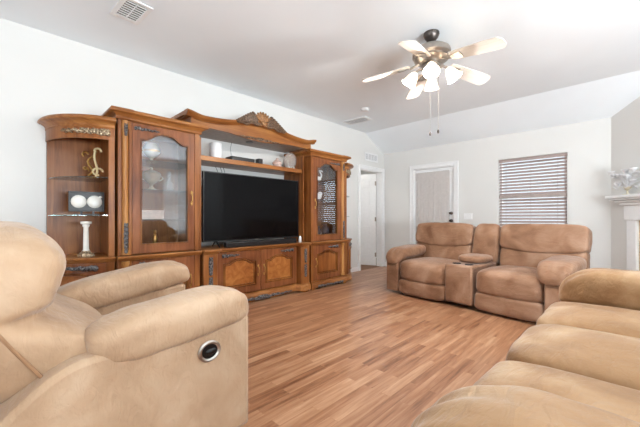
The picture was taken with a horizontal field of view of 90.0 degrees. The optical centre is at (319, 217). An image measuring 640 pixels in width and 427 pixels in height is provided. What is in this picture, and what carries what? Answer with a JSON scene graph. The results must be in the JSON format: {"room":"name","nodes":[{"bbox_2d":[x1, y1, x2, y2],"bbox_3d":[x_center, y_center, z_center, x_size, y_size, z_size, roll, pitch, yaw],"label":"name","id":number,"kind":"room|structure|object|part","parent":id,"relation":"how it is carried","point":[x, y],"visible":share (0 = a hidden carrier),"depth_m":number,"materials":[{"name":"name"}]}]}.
{"room":"living room","nodes":[
{"label":"living room","id":0,"kind":"room"},
{"bbox_2d":[0,18,383,267],"bbox_3d":[-2.490,-0.390,3.127,0.120,2.880,11.210,0,0,45],"label":"wall","id":1,"kind":"structure","parent":0,"point":[42,73],"depth_m":3.22,"materials":[{"name":"paint"}]},
{"bbox_2d":[351,267,357,271],"bbox_3d":[0.605,1.008,6.181,0.014,0.085,0.425,0,0,45],"label":"baseboard","id":2,"kind":"structure","parent":1,"relation":"attached to","point":[354,269],"depth_m":6.24,"materials":[{"name":"white wood"}]},
{"bbox_2d":[361,174,375,265],"bbox_3d":[0.905,0.037,7.150,0.732,1.998,0.109,0,0,22],"label":"door","id":3,"kind":"structure","parent":1,"relation":"in","point":[368,181],"depth_m":7.03,"materials":[{"name":"white wood"}]},
{"bbox_2d":[364,152,377,162],"bbox_3d":[1.065,-1.260,6.650,0.011,0.170,0.460,0,0,45],"label":"air vent","id":4,"kind":"object","parent":1,"relation":"in","point":[371,157],"visible":1,"depth_m":6.65,"materials":[{"name":"white metal"}]},
{"bbox_2d":[358,164,384,270],"bbox_3d":[1.034,-0.009,6.695,0.146,2.118,0.916,0,0,45],"label":"trim","id":5,"kind":"structure","parent":1,"relation":"attached to","point":[380,172],"depth_m":6.93,"materials":[{"name":"white wood"}]},
{"bbox_2d":[0,0,639,153],"bbox_3d":[0.052,-1.620,0.544,7.128,0.460,11.090,0,0,45],"label":"ceiling","id":6,"kind":"structure","parent":0,"point":[562,62],"depth_m":3.35,"materials":[{"name":"paint"}]},
{"bbox_2d":[110,0,153,25],"bbox_3d":[-1.572,-1.721,2.666,0.340,0.017,0.220,0,0,40],"label":"ceiling vent","id":7,"kind":"object","parent":6,"relation":"in","point":[135,12],"visible":1,"depth_m":2.66,"materials":[{"name":"white metal"}]},
{"bbox_2d":[342,116,371,124],"bbox_3d":[0.658,-1.721,5.677,0.480,0.017,0.250,0,0,41],"label":"ceiling vent","id":8,"kind":"object","parent":6,"relation":"in","point":[364,118],"visible":1,"depth_m":5.66,"materials":[{"name":"white metal"}]},
{"bbox_2d":[361,107,368,111],"bbox_3d":[0.712,-1.712,5.076,0.140,0.035,0.140,0,0,45],"label":"smoke detector","id":9,"kind":"object","parent":6,"relation":"attached to","point":[365,109],"visible":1,"depth_m":5.04,"materials":[{"name":"white plastic"}]},
{"bbox_2d":[362,29,506,135],"bbox_3d":[1.040,-1.252,2.961,1.248,0.957,1.244,0,0,45],"label":"ceiling fan","id":10,"kind":"object","parent":6,"relation":"hanging from","point":[431,56],"visible":1,"depth_m":2.92,"materials":[{"name":"silver metal"}]},
{"bbox_3d":[0.639,-1.401,3.130,0.462,0.008,0.152,-9,9,18],"label":"blade","id":11,"kind":"part","parent":10,"relation":"part of","materials":[{"name":"white wood"}]},
{"bbox_3d":[0.857,-1.316,3.061,0.141,0.146,0.140,0,0,44],"label":"lamp shade","id":12,"kind":"part","parent":10,"relation":"part of","materials":[{"name":"white glass"}]},
{"bbox_3d":[0.793,-1.401,2.654,0.152,0.008,0.462,14,17,33],"label":"blade","id":13,"kind":"part","parent":10,"relation":"part of","materials":[{"name":"white wood"}]},
{"bbox_3d":[1.044,-1.401,3.424,0.152,0.008,0.462,-12,-9,-2],"label":"blade","id":14,"kind":"part","parent":10,"relation":"part of","materials":[{"name":"white wood"}]},
{"bbox_3d":[0.981,-1.316,2.811,0.140,0.146,0.141,0,0,44],"label":"lamp shade","id":15,"kind":"part","parent":10,"relation":"part of","materials":[{"name":"white glass"}]},
{"bbox_3d":[1.106,-1.316,3.185,0.140,0.146,0.141,0,0,44],"label":"lamp shade","id":16,"kind":"part","parent":10,"relation":"part of","materials":[{"name":"white glass"}]},
{"bbox_3d":[1.231,-1.316,2.936,0.141,0.146,0.140,0,0,44],"label":"lamp shade","id":17,"kind":"part","parent":10,"relation":"part of","materials":[{"name":"white glass"}]},
{"bbox_3d":[1.449,-1.401,3.129,0.462,0.008,0.152,9,-15,-18],"label":"blade","id":18,"kind":"part","parent":10,"relation":"part of","materials":[{"name":"white wood"}]},
{"bbox_3d":[1.293,-1.401,2.653,0.152,0.008,0.462,15,0,-37],"label":"blade","id":19,"kind":"part","parent":10,"relation":"part of","materials":[{"name":"white wood"}]},
{"bbox_2d":[361,171,376,257],"bbox_3d":[1.329,-0.170,8.578,2.072,2.440,0.100,0,0,45],"label":"wall","id":20,"kind":"structure","parent":0,"point":[362,172],"depth_m":8.36,"materials":[{"name":"paint"}]},
{"bbox_2d":[240,258,535,426],"bbox_3d":[-0.368,1.100,1.680,9.320,0.100,12.120,0,0,45],"label":"floor","id":21,"kind":"structure","parent":0,"point":[359,351],"depth_m":2.50,"materials":[{"name":"laminate"}]},
{"bbox_2d":[37,113,115,285],"bbox_3d":[-2.209,0.075,2.904,0.578,1.950,0.499,0,0,45],"label":"shelf","id":22,"kind":"object","parent":21,"relation":"on","point":[68,135],"visible":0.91,"depth_m":3.01,"materials":[{"name":"brown wood"}]},
{"bbox_3d":[-2.195,0.675,2.819,0.431,0.330,0.055,0,0,3],"label":"door panel","id":23,"kind":"part","parent":22,"relation":"part of","materials":[{"name":"brown wood"}]},
{"bbox_3d":[-2.392,-0.250,3.117,0.018,1.200,0.414,0,0,44],"label":"panel","id":24,"kind":"part","parent":22,"relation":"part of","materials":[{"name":"brown wood"}]},
{"bbox_3d":[-2.209,-0.854,2.904,0.578,0.092,0.499,0,0,44],"label":"crown","id":25,"kind":"part","parent":22,"relation":"part of","materials":[{"name":"brown wood"}]},
{"bbox_3d":[-2.210,-0.364,2.946,0.480,0.008,0.401,0,0,44],"label":"glass shelf","id":26,"kind":"part","parent":22,"relation":"part of","materials":[{"name":"clear glass"}]},
{"bbox_3d":[-2.200,0.662,2.848,0.559,0.515,0.099,0,0,3],"label":"door","id":27,"kind":"part","parent":22,"relation":"part of","materials":[{"name":"red wood"}]},
{"bbox_2d":[68,191,103,214],"bbox_3d":[-2.161,-0.136,2.965,0.270,0.215,0.060,0,0,-41],"label":"picture","id":28,"kind":"object","parent":22,"relation":"on","point":[78,201],"visible":1,"depth_m":2.95,"materials":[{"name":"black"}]},
{"bbox_2d":[77,221,94,256],"bbox_3d":[-2.129,0.191,2.913,0.099,0.317,0.099,0,0,33],"label":"candlestick","id":29,"kind":"object","parent":22,"relation":"on","point":[85,252],"visible":1,"depth_m":2.89,"materials":[{"name":"white ceramic"}]},
{"bbox_2d":[80,221,91,223],"bbox_3d":[-2.129,0.044,2.913,0.088,0.023,0.088,0,0,33],"label":"drip tray","id":30,"kind":"object","parent":29,"relation":"on","point":[87,222],"depth_m":2.89,"materials":[{"name":"white ceramic"}]},
{"bbox_3d":[-2.209,0.373,2.923,0.552,0.044,0.470,0,0,44],"label":"waist moulding","id":31,"kind":"part","parent":22,"relation":"part of","materials":[{"name":"brown wood"}]},
{"bbox_2d":[81,147,103,176],"bbox_3d":[-2.124,-0.516,2.991,0.145,0.296,0.110,0,0,-5],"label":"figurine","id":32,"kind":"object","parent":22,"relation":"on","point":[93,156],"visible":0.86,"depth_m":2.99,"materials":[{"name":"gold metal"}]},
{"bbox_3d":[-2.075,-0.250,3.085,0.516,1.200,0.049,0,0,44],"label":"panel","id":33,"kind":"part","parent":22,"relation":"part of","materials":[{"name":"brown wood"}]},
{"bbox_2d":[0,221,248,426],"bbox_3d":[-1.090,0.530,1.607,1.230,1.039,1.245,0,0,45],"label":"recliner armchair","id":34,"kind":"object","parent":21,"relation":"on","point":[130,346],"visible":1,"depth_m":1.20,"materials":[{"name":"beige fabric"}]},
{"bbox_3d":[-1.273,0.349,1.414,0.988,0.678,0.578,0,0,44],"label":"backrest","id":35,"kind":"part","parent":34,"relation":"part of","materials":[{"name":"beige fabric"}]},
{"bbox_3d":[-0.725,0.733,1.309,0.200,0.535,0.891,0,0,44],"label":"arm panel","id":36,"kind":"part","parent":34,"relation":"part of","materials":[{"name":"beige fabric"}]},
{"bbox_3d":[-1.359,0.733,1.991,0.200,0.535,0.975,0,0,44],"label":"arm panel","id":37,"kind":"part","parent":34,"relation":"part of","materials":[{"name":"beige fabric"}]},
{"bbox_3d":[-0.484,0.584,1.403,0.011,0.092,0.105,0,0,44],"label":"recline handle","id":38,"kind":"part","parent":34,"relation":"part of","materials":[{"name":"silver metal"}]},
{"bbox_2d":[202,344,216,358],"bbox_3d":[-0.483,0.584,1.403,0.018,0.067,0.076,0,0,44],"label":"handle","id":39,"kind":"object","parent":34,"relation":"on","point":[209,351],"depth_m":1.40,"materials":[{"name":"black plastic"}]},
{"bbox_2d":[101,105,208,289],"bbox_3d":[-1.737,0.026,3.355,0.619,2.047,0.918,0,0,45],"label":"display cabinet","id":40,"kind":"object","parent":21,"relation":"on","point":[178,141],"visible":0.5,"depth_m":3.33,"materials":[{"name":"brown wood"}]},
{"bbox_2d":[142,142,160,160],"bbox_3d":[-1.762,-0.676,3.344,0.177,0.200,0.178,0,0,45],"label":"goblet","id":41,"kind":"object","parent":40,"relation":"on","point":[151,150],"visible":0.77,"depth_m":3.29,"materials":[{"name":"metal"}]},
{"bbox_2d":[142,167,163,189],"bbox_3d":[-1.762,-0.410,3.344,0.188,0.247,0.189,0,0,-4],"label":"urn","id":42,"kind":"object","parent":40,"relation":"on","point":[151,176],"visible":0.8,"depth_m":3.29,"materials":[{"name":"ceramic"}]},
{"bbox_3d":[-1.762,-0.499,3.344,0.180,0.068,0.181,0,0,44],"label":"lid","id":43,"kind":"part","parent":42,"relation":"part of","materials":[{"name":"ceramic"}]},
{"bbox_2d":[142,210,163,218],"bbox_3d":[-1.790,-0.034,3.343,0.128,0.095,0.268,0,0,45],"label":"box","id":44,"kind":"object","parent":40,"relation":"on","point":[146,214],"visible":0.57,"depth_m":3.32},
{"bbox_3d":[-1.790,-0.069,3.343,0.128,0.024,0.268,0,0,44],"label":"lid","id":45,"kind":"part","parent":44,"relation":"part of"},
{"bbox_2d":[152,230,157,242],"bbox_3d":[-1.719,0.228,3.330,0.070,0.214,0.070,0,0,45],"label":"figurine","id":46,"kind":"object","parent":40,"relation":"on","point":[154,237],"visible":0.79,"depth_m":3.31,"materials":[{"name":"gold metal"}]},
{"bbox_3d":[-1.737,-0.951,3.355,0.619,0.092,0.918,0,0,44],"label":"crown","id":47,"kind":"part","parent":40,"relation":"part of","materials":[{"name":"brown wood"}]},
{"bbox_3d":[-1.750,0.373,3.367,0.583,0.044,0.792,0,0,44],"label":"waist moulding","id":48,"kind":"part","parent":40,"relation":"part of","materials":[{"name":"brown wood"}]},
{"bbox_3d":[-1.564,-0.279,3.226,0.024,1.233,0.596,0,0,44],"label":"glass door","id":49,"kind":"part","parent":40,"relation":"part of","materials":[{"name":"red wood"}]},
{"bbox_3d":[-1.562,0.662,3.224,0.022,0.515,0.596,0,0,44],"label":"door","id":50,"kind":"part","parent":40,"relation":"part of","materials":[{"name":"red wood"}]},
{"bbox_2d":[142,160,186,169],"bbox_3d":[-1.782,-0.573,3.399,0.457,0.006,0.726,0,0,44],"label":"glass shelf","id":51,"kind":"object","parent":40,"relation":"attached to","point":[146,164],"depth_m":3.48,"materials":[{"name":"clear glass"}]},
{"bbox_2d":[142,189,186,193],"bbox_3d":[-1.782,-0.283,3.399,0.457,0.006,0.726,0,0,44],"label":"glass shelf","id":52,"kind":"object","parent":40,"relation":"attached to","point":[144,191],"depth_m":3.52,"materials":[{"name":"clear glass"}]},
{"bbox_2d":[165,171,173,190],"bbox_3d":[-1.643,-0.399,3.493,0.090,0.225,0.090,0,0,45],"label":"glass carafe","id":53,"kind":"object","parent":40,"relation":"on","point":[169,185],"visible":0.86,"depth_m":3.47,"materials":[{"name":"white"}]},
{"bbox_2d":[200,241,311,302],"bbox_3d":[-0.891,0.700,4.234,0.594,0.700,1.610,0,0,45],"label":"media console","id":54,"kind":"object","parent":21,"relation":"on","point":[261,272],"visible":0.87,"depth_m":4.07,"materials":[{"name":"brown wood"}]},
{"bbox_3d":[-0.975,0.662,3.893,0.022,0.515,0.596,0,0,44],"label":"door","id":55,"kind":"part","parent":54,"relation":"part of","materials":[{"name":"red wood"}]},
{"bbox_3d":[-0.977,0.662,3.894,0.010,0.345,0.446,0,0,44],"label":"door panel","id":56,"kind":"part","parent":54,"relation":"part of","materials":[{"name":"brown wood"}]},
{"bbox_2d":[172,108,316,248],"bbox_3d":[-0.901,-0.502,4.243,0.567,1.696,1.920,0,0,45],"label":"canopy","id":57,"kind":"object","parent":54,"relation":"on","point":[258,130],"visible":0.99,"depth_m":4.11,"materials":[{"name":"brown wood"}]},
{"bbox_3d":[-1.493,-0.278,3.731,0.440,1.248,0.017,0,0,44],"label":"panel","id":58,"kind":"part","parent":57,"relation":"part of","materials":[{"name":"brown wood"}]},
{"bbox_2d":[209,142,221,157],"bbox_3d":[-1.272,-0.812,3.899,0.145,0.199,0.145,0,0,45],"label":"smart speaker","id":59,"kind":"object","parent":57,"relation":"on","point":[215,148],"visible":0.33,"depth_m":3.84},
{"bbox_2d":[225,156,254,162],"bbox_3d":[-1.026,-0.741,4.121,0.160,0.056,0.340,0,0,45],"label":"box","id":60,"kind":"object","parent":57,"relation":"on","point":[229,157],"visible":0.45,"depth_m":4.04,"materials":[{"name":"black plastic"}]},
{"bbox_3d":[-0.913,-1.150,4.255,0.532,0.154,1.920,0,0,44],"label":"crown","id":61,"kind":"part","parent":57,"relation":"part of","materials":[{"name":"brown wood"}]},
{"bbox_2d":[201,155,301,174],"bbox_3d":[-0.955,-0.684,4.297,0.410,0.056,1.574,0,0,44],"label":"shelf","id":62,"kind":"object","parent":57,"relation":"attached to","point":[210,161],"depth_m":4.20,"materials":[{"name":"brown wood"}]},
{"bbox_2d":[255,158,262,163],"bbox_3d":[-0.814,-0.750,4.277,0.082,0.075,0.070,0,0,45],"label":"cube","id":63,"kind":"object","parent":57,"relation":"on","point":[258,160],"visible":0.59,"depth_m":4.25,"materials":[{"name":"black plastic"}]},
{"bbox_2d":[272,158,281,166],"bbox_3d":[-0.605,-0.781,4.520,0.143,0.138,0.150,0,0,45],"label":"glass ornament","id":64,"kind":"object","parent":57,"relation":"on","point":[276,162],"visible":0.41,"depth_m":4.47,"materials":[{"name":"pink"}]},
{"bbox_2d":[284,153,295,167],"bbox_3d":[-0.441,-0.833,4.702,0.106,0.241,0.242,0,0,45],"label":"glass dish","id":65,"kind":"object","parent":57,"relation":"on","point":[290,158],"visible":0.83,"depth_m":4.66,"materials":[{"name":"white"}]},
{"bbox_3d":[-0.399,-0.278,4.844,0.440,1.248,0.017,0,0,44],"label":"panel","id":66,"kind":"part","parent":57,"relation":"part of","materials":[{"name":"brown wood"}]},
{"bbox_2d":[202,171,297,247],"bbox_3d":[-0.839,-0.097,4.182,0.192,0.887,1.450,0,0,45],"label":"television","id":67,"kind":"object","parent":54,"relation":"on","point":[235,207],"visible":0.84,"depth_m":4.06,"materials":[{"name":"black plastic"}]},
{"bbox_2d":[224,238,295,247],"bbox_3d":[-0.729,0.317,4.109,0.070,0.066,1.080,0,0,45],"label":"soundbar","id":68,"kind":"object","parent":54,"relation":"on","point":[288,240],"visible":1,"depth_m":4.03,"materials":[{"name":"black plastic"}]},
{"bbox_3d":[-0.552,0.662,4.324,0.022,0.515,0.596,0,0,44],"label":"door","id":69,"kind":"part","parent":54,"relation":"part of","materials":[{"name":"red wood"}]},
{"bbox_3d":[-0.553,0.662,4.325,0.010,0.345,0.446,0,0,44],"label":"door panel","id":70,"kind":"part","parent":54,"relation":"part of","materials":[{"name":"brown wood"}]},
{"bbox_2d":[284,148,350,289],"bbox_3d":[-0.024,0.026,5.099,0.619,2.047,0.918,0,0,45],"label":"display cabinet","id":71,"kind":"object","parent":21,"relation":"on","point":[327,251],"visible":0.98,"depth_m":4.97,"materials":[{"name":"brown wood"}]},
{"bbox_3d":[-0.024,-0.951,5.099,0.619,0.092,0.918,0,0,44],"label":"crown","id":72,"kind":"part","parent":71,"relation":"part of","materials":[{"name":"brown wood"}]},
{"bbox_2d":[321,224,329,233],"bbox_3d":[0.082,0.215,5.219,0.150,0.238,0.151,0,0,45],"label":"vase","id":73,"kind":"object","parent":71,"relation":"in","point":[325,229],"visible":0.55,"depth_m":5.16,"materials":[{"name":"ceramic"}]},
{"bbox_3d":[-0.036,0.373,5.111,0.583,0.044,0.792,0,0,44],"label":"waist moulding","id":74,"kind":"part","parent":71,"relation":"part of","materials":[{"name":"brown wood"}]},
{"bbox_2d":[318,180,335,184],"bbox_3d":[-0.069,-0.573,5.143,0.457,0.006,0.726,0,0,44],"label":"glass shelf","id":75,"kind":"object","parent":71,"relation":"attached to","point":[320,182],"depth_m":5.29,"materials":[{"name":"clear glass"}]},
{"bbox_2d":[318,199,335,201],"bbox_3d":[-0.069,-0.283,5.143,0.457,0.006,0.726,0,0,44],"label":"glass shelf","id":76,"kind":"object","parent":71,"relation":"attached to","point":[319,200],"depth_m":5.35,"materials":[{"name":"clear glass"}]},
{"bbox_3d":[0.108,-0.279,4.928,0.024,1.233,0.596,0,0,44],"label":"glass door","id":77,"kind":"part","parent":71,"relation":"part of","materials":[{"name":"red wood"}]},
{"bbox_3d":[0.110,0.662,4.925,0.022,0.515,0.596,0,0,44],"label":"door","id":78,"kind":"part","parent":71,"relation":"part of","materials":[{"name":"red wood"}]},
{"bbox_2d":[345,163,353,280],"bbox_3d":[0.419,0.075,5.578,0.578,1.950,0.499,0,0,45],"label":"shelf","id":79,"kind":"object","parent":21,"relation":"on","point":[348,166],"visible":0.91,"depth_m":5.28,"materials":[{"name":"brown wood"}]},
{"bbox_3d":[0.240,-0.250,5.440,0.516,1.200,0.049,0,0,44],"label":"panel","id":80,"kind":"part","parent":79,"relation":"part of","materials":[{"name":"brown wood"}]},
{"bbox_3d":[0.435,0.662,5.567,0.424,0.515,0.371,0,0,44],"label":"door","id":81,"kind":"part","parent":79,"relation":"part of","materials":[{"name":"red wood"}]},
{"bbox_3d":[0.419,-0.854,5.578,0.578,0.092,0.499,0,0,44],"label":"crown","id":82,"kind":"part","parent":79,"relation":"part of","materials":[{"name":"brown wood"}]},
{"bbox_2d":[386,222,592,321],"bbox_3d":[1.956,0.557,4.040,0.998,0.986,2.195,0,0,-39],"label":"loveseat","id":83,"kind":"object","parent":21,"relation":"on","point":[517,271],"visible":0.98,"depth_m":3.75,"materials":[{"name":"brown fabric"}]},
{"bbox_3d":[1.305,0.757,4.725,0.775,0.505,0.190,0,0,-39],"label":"arm panel","id":84,"kind":"part","parent":83,"relation":"part of","materials":[{"name":"brown fabric"}]},
{"bbox_2d":[400,257,459,284],"bbox_3d":[1.548,0.706,4.351,0.757,0.316,0.702,0,0,-39],"label":"seat cushion","id":85,"kind":"object","parent":83,"relation":"on","point":[413,270],"depth_m":4.13,"materials":[{"name":"brown fabric"}]},
{"bbox_2d":[417,242,472,259],"bbox_3d":[1.812,0.498,4.687,0.272,0.408,0.871,0,0,-39],"label":"lumbar pillow","id":86,"kind":"object","parent":83,"relation":"on","point":[449,250],"depth_m":4.53,"materials":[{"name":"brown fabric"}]},
{"bbox_2d":[416,222,475,245],"bbox_3d":[1.840,0.254,4.708,0.287,0.382,0.887,0,0,-39],"label":"pillow","id":87,"kind":"object","parent":83,"relation":"on","point":[429,233],"depth_m":4.59,"materials":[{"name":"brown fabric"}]},
{"bbox_3d":[1.950,0.505,4.010,0.401,0.104,0.330,0,0,-39],"label":"console lid","id":88,"kind":"part","parent":83,"relation":"part of","materials":[{"name":"brown fabric"}]},
{"bbox_2d":[476,265,543,302],"bbox_3d":[2.200,0.706,3.554,0.755,0.316,0.692,0,0,-39],"label":"seat cushion","id":89,"kind":"object","parent":83,"relation":"on","point":[502,283],"depth_m":3.33,"materials":[{"name":"brown fabric"}]},
{"bbox_2d":[500,247,589,268],"bbox_3d":[2.586,0.497,3.737,0.275,0.408,0.873,0,0,-39],"label":"lumbar pillow","id":90,"kind":"object","parent":83,"relation":"on","point":[515,256],"depth_m":3.70,"materials":[{"name":"brown fabric"}]},
{"bbox_2d":[499,223,592,253],"bbox_3d":[2.614,0.257,3.760,0.284,0.382,0.886,0,0,-39],"label":"pillow","id":91,"kind":"object","parent":83,"relation":"on","point":[527,238],"depth_m":3.65,"materials":[{"name":"brown fabric"}]},
{"bbox_3d":[2.512,0.757,3.244,0.775,0.505,0.190,0,0,-39],"label":"arm panel","id":92,"kind":"part","parent":83,"relation":"part of","materials":[{"name":"brown fabric"}]},
{"bbox_2d":[410,268,639,426],"bbox_3d":[1.330,0.555,1.148,1.096,0.991,2.434,0,0,45],"label":"reclining sofa","id":93,"kind":"object","parent":21,"relation":"on","point":[579,364],"visible":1,"depth_m":1.12,"materials":[{"name":"fabric"}]},
{"bbox_2d":[473,360,639,422],"bbox_3d":[0.806,0.686,0.820,0.807,0.355,0.600,0,0,44],"label":"seat cushion","id":94,"kind":"object","parent":93,"relation":"on","point":[623,401],"depth_m":1.00,"materials":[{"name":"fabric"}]},
{"bbox_2d":[505,324,639,389],"bbox_3d":[1.227,0.685,1.249,0.806,0.357,0.602,0,0,44],"label":"seat cushion","id":95,"kind":"object","parent":93,"relation":"on","point":[613,358],"depth_m":1.26,"materials":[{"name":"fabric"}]},
{"bbox_2d":[536,302,639,337],"bbox_3d":[1.646,0.687,1.676,0.808,0.356,0.604,0,0,44],"label":"seat cushion","id":96,"kind":"object","parent":93,"relation":"on","point":[620,318],"depth_m":1.71,"materials":[{"name":"fabric"}]},
{"bbox_2d":[384,117,610,267],"bbox_3d":[2.840,-0.390,5.663,3.928,2.880,0.120,0,0,45],"label":"wall","id":97,"kind":"structure","parent":0,"point":[587,145],"depth_m":5.24,"materials":[{"name":"paint"}]},
{"bbox_2d":[415,167,452,243],"bbox_3d":[2.212,0.038,6.231,0.790,2.000,0.101,0,0,45],"label":"door","id":98,"kind":"structure","parent":97,"relation":"in","point":[444,168],"depth_m":6.02,"materials":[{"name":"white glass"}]},
{"bbox_2d":[416,169,449,243],"bbox_3d":[2.188,-0.051,6.235,0.690,1.723,0.019,0,0,45],"label":"door curtain","id":99,"kind":"object","parent":98,"relation":"hanging from","point":[433,187],"visible":0.6,"depth_m":6.21,"materials":[{"name":"fabric"}]},
{"bbox_2d":[410,160,458,243],"bbox_3d":[2.227,-0.004,6.247,0.976,2.108,0.146,0,0,45],"label":"trim","id":100,"kind":"structure","parent":97,"relation":"attached to","point":[455,164],"depth_m":6.20,"materials":[{"name":"white wood"}]},
{"bbox_2d":[464,213,472,218],"bbox_3d":[2.662,-0.030,5.747,0.150,0.110,0.010,0,0,45],"label":"light switch","id":101,"kind":"object","parent":97,"relation":"attached to","point":[466,215],"visible":1,"depth_m":5.74,"materials":[{"name":"white plastic"}]},
{"bbox_2d":[499,156,566,226],"bbox_3d":[3.399,-0.375,5.135,0.930,1.210,0.050,0,0,45],"label":"window","id":102,"kind":"structure","parent":97,"relation":"in","point":[564,156],"depth_m":5.42,"materials":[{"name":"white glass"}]},
{"bbox_2d":[499,153,566,225],"bbox_3d":[3.364,-0.375,5.100,0.915,1.200,0.054,0,0,45],"label":"window blind","id":103,"kind":"object","parent":102,"relation":"attached to","point":[517,212],"visible":0.8,"depth_m":5.07,"materials":[{"name":"white plastic"}]},
{"bbox_3d":[3.364,-0.349,5.099,0.911,0.046,0.050,0,0,44],"label":"rail","id":104,"kind":"part","parent":103,"relation":"part of","materials":[{"name":"white plastic"}]},
{"bbox_2d":[611,97,639,269],"bbox_3d":[4.090,-0.390,3.373,0.120,2.880,2.093,0,0,-1],"label":"wall","id":105,"kind":"structure","parent":0,"point":[625,124],"depth_m":4.25,"materials":[{"name":"paint"}]},
{"bbox_2d":[605,193,639,270],"bbox_3d":[3.927,0.378,3.469,0.196,1.345,1.660,0,0,-1],"label":"fireplace mantel","id":106,"kind":"object","parent":105,"relation":"attached to","point":[631,202],"visible":0.7,"depth_m":4.04,"materials":[{"name":"wood"}]},
{"bbox_2d":[605,193,639,200],"bbox_3d":[3.927,-0.263,3.469,0.196,0.065,1.660,0,0,-1],"label":"mantel shelf","id":107,"kind":"object","parent":106,"relation":"attached to","point":[627,197],"depth_m":4.03,"materials":[{"name":"white wood"}]},
{"bbox_2d":[608,167,639,194],"bbox_3d":[3.894,-0.470,4.048,0.201,0.349,0.532,0,0,8],"label":"flower arrangement","id":108,"kind":"object","parent":106,"relation":"on","point":[626,177],"visible":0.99,"depth_m":4.05,"materials":[{"name":"white plant"}]},
{"bbox_2d":[622,187,631,194],"bbox_3d":[3.898,-0.345,4.058,0.100,0.100,0.100,0,0,44],"label":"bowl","id":109,"kind":"object","parent":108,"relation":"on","point":[627,189],"depth_m":4.05,"materials":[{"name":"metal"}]}
]}

